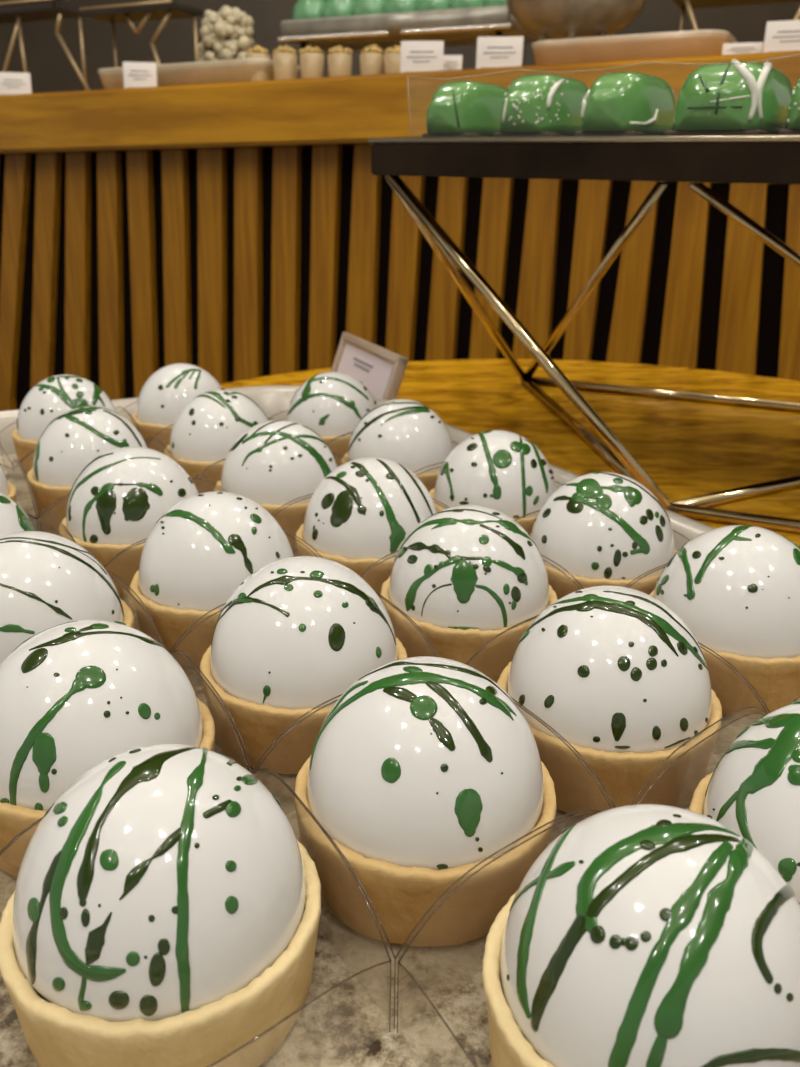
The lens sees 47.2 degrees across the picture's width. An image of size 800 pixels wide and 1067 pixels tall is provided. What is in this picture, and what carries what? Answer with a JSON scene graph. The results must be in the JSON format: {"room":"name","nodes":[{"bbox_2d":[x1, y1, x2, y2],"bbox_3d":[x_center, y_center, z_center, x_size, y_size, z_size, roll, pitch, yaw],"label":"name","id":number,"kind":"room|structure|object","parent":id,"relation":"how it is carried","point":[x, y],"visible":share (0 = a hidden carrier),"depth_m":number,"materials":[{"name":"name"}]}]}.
{"room":"dessert buffet","nodes":[
{"label":"dessert buffet","id":0,"kind":"room"},
{"bbox_2d":[0,0,799,93],"bbox_3d":[0.026,-1.957,3.803,8.000,2.800,0.100,1,21,0],"label":"wall","id":1,"kind":"structure","parent":0,"point":[50,69],"depth_m":3.73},
{"bbox_3d":[-0.007,0.553,1.280,8.000,0.100,8.000,1,21,0],"label":"floor","id":2,"kind":"structure","parent":0,"visible":0},
{"bbox_2d":[0,51,799,410],"bbox_3d":[0.211,-0.262,1.770,2.580,1.080,0.825,11,23,24],"label":"countertop","id":3,"kind":"structure","parent":2,"relation":"on","point":[232,231],"depth_m":1.42,"materials":[{"name":"brown wood"}]},
{"bbox_2d":[0,72,31,94],"bbox_3d":[-0.669,-0.778,1.590,0.056,0.040,0.021,-3,21,-9],"label":"price card","id":4,"kind":"object","parent":3,"relation":"on","point":[11,83],"visible":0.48,"depth_m":1.58,"materials":[{"name":"white paper"}]},
{"bbox_2d":[0,0,89,90],"bbox_3d":[-0.753,-0.957,1.847,0.397,0.188,0.094,11,23,24],"label":"display stand","id":5,"kind":"object","parent":3,"relation":"on","point":[18,11],"visible":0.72,"depth_m":1.78,"materials":[{"name":"gold metal"}]},
{"bbox_2d":[123,62,156,87],"bbox_3d":[-0.417,-0.735,1.474,0.052,0.042,0.021,-1,21,-5],"label":"price card","id":6,"kind":"object","parent":3,"relation":"on","point":[135,74],"visible":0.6,"depth_m":1.47,"materials":[{"name":"white paper"}]},
{"bbox_2d":[79,0,202,67],"bbox_3d":[-0.480,-0.898,1.725,0.214,0.163,0.094,11,23,24],"label":"display stand","id":7,"kind":"object","parent":3,"relation":"on","point":[163,10],"visible":0.89,"depth_m":1.68,"materials":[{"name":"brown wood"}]},
{"bbox_2d":[98,59,299,88],"bbox_3d":[-0.344,-0.769,1.559,0.355,0.045,0.135,11,23,24],"label":"tray","id":8,"kind":"object","parent":3,"relation":"on","point":[235,70],"visible":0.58,"depth_m":1.48,"materials":[{"name":"plastic"}]},
{"bbox_2d":[194,5,254,61],"bbox_3d":[-0.336,-0.932,1.800,0.147,0.178,0.147,18,27,37],"label":"cake","id":9,"kind":"object","parent":8,"relation":"on","point":[227,34],"visible":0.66,"depth_m":1.75,"materials":[{"name":"beige food"}]},
{"bbox_2d":[245,45,269,80],"bbox_3d":[-0.226,-0.742,1.458,0.039,0.063,0.039,1,21,0],"label":"dessert cup","id":10,"kind":"object","parent":3,"relation":"on","point":[257,52],"visible":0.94,"depth_m":1.44,"materials":[{"name":"beige food"}]},
{"bbox_2d":[272,45,296,79],"bbox_3d":[-0.180,-0.733,1.438,0.039,0.060,0.038,1,21,0],"label":"dessert cup","id":11,"kind":"object","parent":3,"relation":"on","point":[284,59],"visible":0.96,"depth_m":1.42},
{"bbox_2d":[299,45,323,77],"bbox_3d":[-0.137,-0.724,1.418,0.039,0.057,0.038,1,21,0],"label":"dessert cup","id":12,"kind":"object","parent":3,"relation":"on","point":[311,59],"visible":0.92,"depth_m":1.40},
{"bbox_2d":[328,45,352,76],"bbox_3d":[-0.091,-0.715,1.398,0.038,0.055,0.037,1,21,0],"label":"dessert cup","id":13,"kind":"object","parent":3,"relation":"on","point":[339,59],"visible":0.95,"depth_m":1.38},
{"bbox_2d":[360,44,383,74],"bbox_3d":[-0.042,-0.705,1.375,0.037,0.053,0.037,1,21,0],"label":"dessert cup","id":14,"kind":"object","parent":3,"relation":"on","point":[371,57],"visible":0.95,"depth_m":1.36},
{"bbox_2d":[384,45,400,73],"bbox_3d":[-0.006,-0.697,1.359,0.036,0.049,0.036,1,21,0],"label":"dessert cup","id":15,"kind":"object","parent":3,"relation":"on","point":[392,56],"visible":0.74,"depth_m":1.34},
{"bbox_2d":[278,5,538,65],"bbox_3d":[0.018,-0.887,1.732,0.467,0.147,0.189,11,23,24],"label":"platter","id":16,"kind":"object","parent":3,"relation":"on","point":[460,26],"visible":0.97,"depth_m":1.65,"materials":[{"name":"white"}]},
{"bbox_2d":[292,0,325,19],"bbox_3d":[-0.169,-1.005,1.755,0.079,0.052,0.079,1,21,0],"label":"pastry","id":17,"kind":"object","parent":16,"relation":"on","point":[303,9],"visible":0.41,"depth_m":1.73,"materials":[{"name":"green food"}]},
{"bbox_2d":[321,0,354,17],"bbox_3d":[-0.110,-0.994,1.728,0.079,0.052,0.079,1,21,0],"label":"pastry","id":18,"kind":"object","parent":16,"relation":"on","point":[331,8],"visible":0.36,"depth_m":1.70,"materials":[{"name":"green food"}]},
{"bbox_2d":[351,0,384,15],"bbox_3d":[-0.051,-0.983,1.702,0.079,0.052,0.079,1,21,0],"label":"pastry","id":19,"kind":"object","parent":16,"relation":"on","point":[360,7],"visible":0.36,"depth_m":1.67,"materials":[{"name":"green food"}]},
{"bbox_2d":[383,0,416,13],"bbox_3d":[0.008,-0.972,1.675,0.079,0.052,0.079,1,21,0],"label":"pastry","id":20,"kind":"object","parent":16,"relation":"on","point":[390,6],"visible":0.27,"depth_m":1.65,"materials":[{"name":"green food"}]},
{"bbox_2d":[415,0,449,10],"bbox_3d":[0.066,-0.960,1.648,0.079,0.052,0.079,1,21,0],"label":"pastry","id":21,"kind":"object","parent":16,"relation":"on","point":[421,5],"visible":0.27,"depth_m":1.62,"materials":[{"name":"green food"}]},
{"bbox_2d":[448,0,483,8],"bbox_3d":[0.125,-0.949,1.621,0.079,0.052,0.079,1,21,0],"label":"pastry","id":22,"kind":"object","parent":16,"relation":"on","point":[453,4],"visible":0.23,"depth_m":1.59,"materials":[{"name":"green food"}]},
{"bbox_2d":[483,0,506,6],"bbox_3d":[0.184,-0.938,1.594,0.079,0.052,0.079,1,21,0],"label":"pastry","id":23,"kind":"object","parent":16,"relation":"on","point":[486,3],"visible":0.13,"depth_m":1.57,"materials":[{"name":"green food"}]},
{"bbox_2d":[400,41,443,72],"bbox_3d":[0.031,-0.656,1.267,0.059,0.044,0.021,3,21,7],"label":"price card","id":24,"kind":"object","parent":3,"relation":"on","point":[416,56],"visible":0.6,"depth_m":1.26,"materials":[{"name":"white paper"}]},
{"bbox_2d":[443,55,461,70],"bbox_3d":[0.073,-0.660,1.297,0.030,0.030,0.021,4,21,8],"label":"price card","id":25,"kind":"object","parent":3,"relation":"on","point":[450,62],"visible":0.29,"depth_m":1.29,"materials":[{"name":"white paper"}]},
{"bbox_2d":[476,36,523,68],"bbox_3d":[0.133,-0.638,1.220,0.061,0.042,0.021,4,21,10],"label":"price card","id":26,"kind":"object","parent":3,"relation":"on","point":[492,52],"visible":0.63,"depth_m":1.22,"materials":[{"name":"white paper"}]},
{"bbox_2d":[506,0,646,40],"bbox_3d":[0.269,-0.767,1.417,0.231,0.141,0.231,1,21,0],"label":"bowl","id":27,"kind":"object","parent":3,"relation":"on","point":[545,19],"visible":0.7,"depth_m":1.35,"materials":[{"name":"brown wood"}]},
{"bbox_2d":[532,30,736,64],"bbox_3d":[0.318,-0.654,1.260,0.263,0.042,0.135,11,23,24],"label":"tray","id":28,"kind":"object","parent":3,"relation":"on","point":[692,43],"visible":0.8,"depth_m":1.20,"materials":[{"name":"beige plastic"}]},
{"bbox_2d":[672,0,799,30],"bbox_3d":[0.520,-0.735,1.347,0.256,0.130,0.184,11,23,24],"label":"wire riser","id":29,"kind":"object","parent":3,"relation":"on","point":[689,5],"visible":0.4,"depth_m":1.39,"materials":[{"name":"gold metal"}]},
{"bbox_2d":[722,42,763,54],"bbox_3d":[0.413,-0.581,1.105,0.046,0.018,0.021,8,22,19],"label":"price card","id":30,"kind":"object","parent":3,"relation":"on","point":[752,47],"visible":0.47,"depth_m":1.10,"materials":[{"name":"white paper"}]},
{"bbox_2d":[763,20,799,52],"bbox_3d":[0.457,-0.579,1.071,0.057,0.038,0.021,9,22,20],"label":"price card","id":31,"kind":"object","parent":3,"relation":"on","point":[780,36],"visible":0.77,"depth_m":1.07,"materials":[{"name":"white paper"}]},
{"bbox_2d":[220,359,799,546],"bbox_3d":[0.128,0.342,0.643,0.840,0.751,1.014,1,21,0],"label":"table","id":32,"kind":"object","parent":2,"relation":"on","point":[689,449],"visible":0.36,"depth_m":0.73,"materials":[{"name":"brown wood"}]},
{"bbox_2d":[330,331,408,400],"bbox_3d":[-0.021,-0.125,0.735,0.044,0.056,0.128,-8,22,-21],"label":"card holder","id":33,"kind":"object","parent":32,"relation":"on","point":[383,378],"visible":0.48,"depth_m":0.71,"materials":[{"name":"beige wood"}]},
{"bbox_2d":[0,386,758,1066],"bbox_3d":[-0.063,0.021,0.382,0.391,0.029,0.627,-11,24,-29],"label":"serving tray","id":34,"kind":"object","parent":32,"relation":"on","point":[348,1025],"visible":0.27,"depth_m":0.21,"materials":[{"name":"beige stone"}]},
{"bbox_2d":[1,459,37,524],"bbox_3d":[-0.219,-0.010,0.444,0.092,0.032,0.089,-16,27,-37],"label":"liner","id":35,"kind":"object","parent":34,"relation":"on","point":[14,459],"visible":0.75,"depth_m":0.45,"materials":[{"name":"brown"}]},
{"bbox_2d":[0,463,16,502],"bbox_3d":[-0.221,-0.023,0.441,0.066,0.057,0.067,1,21,0],"label":"tart","id":36,"kind":"object","parent":35,"relation":"in","point":[8,489],"visible":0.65,"depth_m":0.45,"materials":[{"name":"white food"}]},
{"bbox_2d":[27,509,75,542],"bbox_3d":[-0.176,0.018,0.373,0.084,0.032,0.084,-15,26,-36],"label":"liner","id":37,"kind":"object","parent":34,"relation":"on","point":[42,509],"visible":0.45,"depth_m":0.40,"materials":[{"name":"brown"}]},
{"bbox_2d":[0,492,36,535],"bbox_3d":[-0.173,0.008,0.362,0.067,0.057,0.066,-6,22,-18],"label":"tart","id":38,"kind":"object","parent":37,"relation":"in","point":[13,518],"visible":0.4,"depth_m":0.36,"materials":[{"name":"white food"}]},
{"bbox_2d":[0,406,138,498],"bbox_3d":[-0.203,-0.054,0.561,0.087,0.032,0.088,-14,25,-33],"label":"liner","id":39,"kind":"object","parent":34,"relation":"on","point":[116,406],"visible":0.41,"depth_m":0.54,"materials":[{"name":"brown"}]},
{"bbox_2d":[12,374,116,474],"bbox_3d":[-0.204,-0.069,0.563,0.066,0.057,0.066,-1,21,-4],"label":"tart","id":40,"kind":"object","parent":39,"relation":"in","point":[53,396],"visible":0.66,"depth_m":0.54,"materials":[{"name":"white food"}]},
{"bbox_2d":[14,437,174,529],"bbox_3d":[-0.161,-0.026,0.489,0.074,0.032,0.104,-10,23,-27],"label":"liner","id":41,"kind":"object","parent":34,"relation":"on","point":[148,437],"visible":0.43,"depth_m":0.46,"materials":[{"name":"brown"}]},
{"bbox_2d":[26,407,146,528],"bbox_3d":[-0.163,-0.039,0.484,0.066,0.057,0.066,-17,27,-38],"label":"tart","id":42,"kind":"object","parent":41,"relation":"in","point":[76,437],"visible":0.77,"depth_m":0.46,"materials":[{"name":"white food"}]},
{"bbox_2d":[0,650,249,852],"bbox_3d":[-0.087,0.064,0.255,0.084,0.032,0.074,-15,26,-36],"label":"liner","id":43,"kind":"object","parent":34,"relation":"on","point":[5,846],"visible":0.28,"depth_m":0.25,"materials":[{"name":"clear plastic"}]},
{"bbox_2d":[0,620,214,876],"bbox_3d":[-0.085,0.051,0.249,0.066,0.057,0.066,-17,27,-39],"label":"tart","id":44,"kind":"object","parent":43,"relation":"in","point":[75,696],"visible":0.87,"depth_m":0.23,"materials":[{"name":"white food"}]},
{"bbox_2d":[40,477,222,563],"bbox_3d":[-0.117,0.001,0.421,0.076,0.032,0.091,-13,25,-32],"label":"liner","id":45,"kind":"object","parent":34,"relation":"on","point":[196,477],"visible":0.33,"depth_m":0.42,"materials":[{"name":"brown"}]},
{"bbox_2d":[59,447,198,594],"bbox_3d":[-0.119,-0.011,0.413,0.067,0.057,0.067,-7,22,-21],"label":"tart","id":46,"kind":"object","parent":45,"relation":"in","point":[116,501],"visible":0.74,"depth_m":0.39,"materials":[{"name":"white food"}]},
{"bbox_2d":[106,570,161,643],"bbox_3d":[-0.129,0.042,0.314,0.081,0.031,0.075,-16,26,-37],"label":"liner","id":47,"kind":"object","parent":34,"relation":"on","point":[106,570],"visible":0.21,"depth_m":0.32,"materials":[{"name":"brown"}]},
{"bbox_2d":[0,531,133,663],"bbox_3d":[-0.126,0.027,0.312,0.067,0.057,0.066,-7,22,-19],"label":"tart","id":48,"kind":"object","parent":47,"relation":"in","point":[48,580],"visible":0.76,"depth_m":0.29,"materials":[{"name":"white food"}]},
{"bbox_2d":[116,402,171,443],"bbox_3d":[-0.143,-0.070,0.605,0.077,0.032,0.091,-11,24,-28],"label":"liner","id":49,"kind":"object","parent":34,"relation":"on","point":[134,402],"visible":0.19,"depth_m":0.56,"materials":[{"name":"brown"}]},
{"bbox_2d":[131,363,221,453],"bbox_3d":[-0.143,-0.083,0.603,0.066,0.057,0.066,2,21,4],"label":"tart","id":50,"kind":"object","parent":49,"relation":"in","point":[165,393],"visible":0.62,"depth_m":0.58,"materials":[{"name":"white food"}]},
{"bbox_2d":[0,769,391,1066],"bbox_3d":[-0.051,0.087,0.194,0.076,0.032,0.085,-12,24,-29],"label":"liner","id":51,"kind":"object","parent":34,"relation":"on","point":[268,771],"visible":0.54,"depth_m":0.19,"materials":[{"name":"clear plastic"}]},
{"bbox_2d":[0,744,320,1066],"bbox_3d":[-0.050,0.073,0.194,0.066,0.057,0.067,-13,25,-32],"label":"tart","id":52,"kind":"object","parent":51,"relation":"in","point":[164,910],"visible":1,"depth_m":0.17,"materials":[{"name":"white food"}]},
{"bbox_2d":[146,418,273,476],"bbox_3d":[-0.102,-0.043,0.535,0.077,0.032,0.098,-11,24,-28],"label":"liner","id":53,"kind":"object","parent":34,"relation":"on","point":[268,418],"visible":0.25,"depth_m":0.53,"materials":[{"name":"brown"}]},
{"bbox_2d":[164,389,268,493],"bbox_3d":[-0.102,-0.055,0.528,0.067,0.057,0.067,10,22,22],"label":"tart","id":54,"kind":"object","parent":53,"relation":"in","point":[203,433],"visible":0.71,"depth_m":0.50,"materials":[{"name":"white food"}]},
{"bbox_2d":[104,531,317,650],"bbox_3d":[-0.072,0.024,0.360,0.075,0.032,0.084,-14,25,-33],"label":"liner","id":55,"kind":"object","parent":34,"relation":"on","point":[284,531],"visible":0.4,"depth_m":0.32,"materials":[{"name":"brown"}]},
{"bbox_2d":[130,492,293,666],"bbox_3d":[-0.070,0.012,0.354,0.066,0.057,0.066,-1,21,-5],"label":"tart","id":56,"kind":"object","parent":55,"relation":"in","point":[197,554],"visible":0.79,"depth_m":0.33,"materials":[{"name":"white food"}]},
{"bbox_2d":[192,454,348,514],"bbox_3d":[-0.059,-0.017,0.469,0.078,0.032,0.092,-13,25,-31],"label":"liner","id":57,"kind":"object","parent":34,"relation":"on","point":[334,454],"visible":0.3,"depth_m":0.45,"materials":[{"name":"brown"}]},
{"bbox_2d":[214,420,336,548],"bbox_3d":[-0.060,-0.029,0.463,0.066,0.057,0.066,-1,21,-4],"label":"tart","id":58,"kind":"object","parent":57,"relation":"in","point":[273,464],"visible":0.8,"depth_m":0.44,"materials":[{"name":"white food"}]},
{"bbox_2d":[171,593,435,774],"bbox_3d":[-0.031,0.047,0.300,0.072,0.032,0.087,-11,24,-29],"label":"liner","id":59,"kind":"object","parent":34,"relation":"on","point":[273,742],"visible":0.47,"depth_m":0.26,"materials":[{"name":"brown"}]},
{"bbox_2d":[200,556,406,773],"bbox_3d":[-0.031,0.035,0.294,0.067,0.057,0.067,1,21,0],"label":"tart","id":60,"kind":"object","parent":59,"relation":"in","point":[297,632],"visible":0.9,"depth_m":0.27,"materials":[{"name":"white food"}]},
{"bbox_2d":[273,496,449,575],"bbox_3d":[-0.014,0.007,0.407,0.077,0.032,0.086,-13,25,-32],"label":"liner","id":61,"kind":"object","parent":34,"relation":"on","point":[310,496],"visible":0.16,"depth_m":0.38,"materials":[{"name":"brown"}]},
{"bbox_2d":[295,457,436,597],"bbox_3d":[-0.012,-0.005,0.401,0.066,0.057,0.067,10,23,23],"label":"tart","id":62,"kind":"object","parent":61,"relation":"in","point":[363,511],"visible":0.76,"depth_m":0.38,"materials":[{"name":"white food"}]},
{"bbox_2d":[327,432,458,472],"bbox_3d":[0.001,-0.035,0.517,0.088,0.032,0.081,-16,26,-37],"label":"liner","id":63,"kind":"object","parent":34,"relation":"on","point":[351,432],"visible":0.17,"depth_m":0.49,"materials":[{"name":"brown"}]},
{"bbox_2d":[341,399,453,491],"bbox_3d":[0.001,-0.046,0.511,0.066,0.057,0.067,-6,22,-18],"label":"tart","id":64,"kind":"object","parent":63,"relation":"in","point":[408,433],"visible":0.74,"depth_m":0.49,"materials":[{"name":"white food"}]},
{"bbox_2d":[254,699,611,1028],"bbox_3d":[0.007,0.071,0.239,0.073,0.032,0.083,-12,24,-30],"label":"liner","id":65,"kind":"object","parent":34,"relation":"on","point":[547,727],"visible":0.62,"depth_m":0.20,"materials":[{"name":"clear plastic"}]},
{"bbox_2d":[294,656,556,946],"bbox_3d":[0.006,0.059,0.232,0.066,0.057,0.066,17,26,36],"label":"tart","id":66,"kind":"object","parent":65,"relation":"in","point":[424,768],"visible":0.98,"depth_m":0.21,"materials":[{"name":"white food"}]},
{"bbox_2d":[360,550,580,664],"bbox_3d":[0.026,0.031,0.345,0.074,0.032,0.090,-11,24,-28],"label":"liner","id":67,"kind":"object","parent":34,"relation":"on","point":[397,550],"visible":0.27,"depth_m":0.31,"materials":[{"name":"clear plastic"}]},
{"bbox_2d":[380,505,557,682],"bbox_3d":[0.026,0.018,0.343,0.066,0.057,0.066,2,21,3],"label":"tart","id":68,"kind":"object","parent":67,"relation":"in","point":[465,575],"visible":0.94,"depth_m":0.32,"materials":[{"name":"white food"}]},
{"bbox_2d":[416,466,561,520],"bbox_3d":[0.044,-0.009,0.454,0.085,0.031,0.078,-16,26,-37],"label":"liner","id":69,"kind":"object","parent":34,"relation":"on","point":[440,466],"visible":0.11,"depth_m":0.46,"materials":[{"name":"clear plastic"}]},
{"bbox_2d":[429,430,555,533],"bbox_3d":[0.047,-0.022,0.449,0.066,0.057,0.067,11,23,24],"label":"tart","id":70,"kind":"object","parent":69,"relation":"in","point":[505,472],"visible":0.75,"depth_m":0.43,"materials":[{"name":"white food"}]},
{"bbox_2d":[397,812,799,1066],"bbox_3d":[0.048,0.095,0.176,0.081,0.032,0.080,-15,26,-35],"label":"liner","id":71,"kind":"object","parent":34,"relation":"on","point":[572,817],"visible":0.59,"depth_m":0.19,"materials":[{"name":"clear plastic"}]},
{"bbox_2d":[482,804,799,1066],"bbox_3d":[0.050,0.081,0.176,0.067,0.057,0.067,1,21,0],"label":"tart","id":72,"kind":"object","parent":71,"relation":"in","point":[642,935],"visible":1,"depth_m":0.16,"materials":[{"name":"white food"}]},
{"bbox_2d":[515,510,689,588],"bbox_3d":[0.084,0.015,0.391,0.087,0.032,0.074,-16,26,-37],"label":"liner","id":73,"kind":"object","parent":34,"relation":"on","point":[539,510],"visible":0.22,"depth_m":0.35,"materials":[{"name":"clear plastic"}]},
{"bbox_2d":[530,472,676,598],"bbox_3d":[0.085,0.002,0.385,0.066,0.057,0.066,18,27,37],"label":"tart","id":74,"kind":"object","parent":73,"relation":"in","point":[603,528],"visible":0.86,"depth_m":0.36,"materials":[{"name":"white food"}]},
{"bbox_2d":[467,615,767,807],"bbox_3d":[0.064,0.055,0.283,0.088,0.032,0.076,-16,27,-37],"label":"liner","id":75,"kind":"object","parent":34,"relation":"on","point":[765,711],"visible":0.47,"depth_m":0.25,"materials":[{"name":"clear plastic"}]},
{"bbox_2d":[497,586,721,817],"bbox_3d":[0.063,0.044,0.275,0.067,0.057,0.067,9,22,21],"label":"tart","id":76,"kind":"object","parent":75,"relation":"in","point":[615,671],"visible":0.94,"depth_m":0.25,"materials":[{"name":"white food"}]},
{"bbox_2d":[638,712,765,803],"bbox_3d":[0.105,0.080,0.222,0.074,0.031,0.087,-12,24,-30],"label":"liner","id":77,"kind":"object","parent":34,"relation":"on","point":[671,764],"visible":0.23,"depth_m":0.24,"materials":[{"name":"clear plastic"}]},
{"bbox_2d":[689,701,799,901],"bbox_3d":[0.103,0.067,0.215,0.066,0.057,0.066,-1,21,-5],"label":"tart","id":78,"kind":"object","parent":77,"relation":"in","point":[753,790],"visible":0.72,"depth_m":0.20,"materials":[{"name":"white food"}]},
{"bbox_2d":[628,566,799,712],"bbox_3d":[0.122,0.039,0.329,0.077,0.031,0.089,-11,24,-29],"label":"liner","id":79,"kind":"object","parent":34,"relation":"on","point":[741,674],"visible":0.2,"depth_m":0.28,"materials":[{"name":"clear plastic"}]},
{"bbox_2d":[649,525,799,718],"bbox_3d":[0.121,0.025,0.327,0.066,0.057,0.066,17,26,37],"label":"tart","id":80,"kind":"object","parent":79,"relation":"in","point":[736,588],"visible":0.82,"depth_m":0.30,"materials":[{"name":"white food"}]},
{"bbox_3d":[-0.042,-0.060,0.582,0.100,0.031,0.119,1,21,0],"label":"liner","id":81,"kind":"object","parent":34,"relation":"on","visible":0},
{"bbox_2d":[287,372,376,466],"bbox_3d":[-0.042,-0.074,0.582,0.066,0.057,0.066,18,27,38],"label":"tart","id":82,"kind":"object","parent":81,"relation":"in","point":[331,404],"visible":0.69,"depth_m":0.56,"materials":[{"name":"white food"}]},
{"bbox_2d":[368,135,799,533],"bbox_3d":[0.324,-0.133,0.563,0.670,0.198,0.360,16,25,34],"label":"display riser","id":83,"kind":"object","parent":32,"relation":"on","point":[696,160],"visible":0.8,"depth_m":0.53,"materials":[{"name":"metal"}]},
{"bbox_2d":[407,54,799,137],"bbox_3d":[0.280,-0.201,0.428,0.591,0.042,0.137,16,25,34],"label":"box","id":84,"kind":"object","parent":83,"relation":"on","point":[796,54],"visible":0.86,"depth_m":0.47,"materials":[{"name":"clear plastic"}]},
{"bbox_2d":[422,81,506,137],"bbox_3d":[0.047,-0.262,0.571,0.035,0.035,0.087,16,25,34],"label":"cake","id":85,"kind":"object","parent":84,"relation":"in","point":[456,108],"visible":0.78,"depth_m":0.55,"materials":[{"name":"green food"}]},
{"bbox_2d":[493,74,588,136],"bbox_3d":[0.088,-0.250,0.541,0.038,0.037,0.087,16,25,34],"label":"cake","id":86,"kind":"object","parent":84,"relation":"in","point":[534,105],"visible":0.89,"depth_m":0.52,"materials":[{"name":"green food"}]},
{"bbox_2d":[575,72,675,135],"bbox_3d":[0.130,-0.237,0.512,0.037,0.036,0.087,16,25,34],"label":"cake","id":87,"kind":"object","parent":84,"relation":"in","point":[616,103],"visible":0.93,"depth_m":0.49,"materials":[{"name":"green food"}]},
{"bbox_2d":[664,59,792,135],"bbox_3d":[0.176,-0.225,0.479,0.051,0.038,0.087,16,26,35],"label":"cake","id":88,"kind":"object","parent":84,"relation":"in","point":[752,98],"visible":0.94,"depth_m":0.45,"materials":[{"name":"green food"}]},
{"bbox_2d":[778,77,799,134],"bbox_3d":[0.219,-0.212,0.449,0.043,0.038,0.088,16,25,34],"label":"cake","id":89,"kind":"object","parent":84,"relation":"in","point":[792,127],"visible":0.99,"depth_m":0.44,"materials":[{"name":"green food"}]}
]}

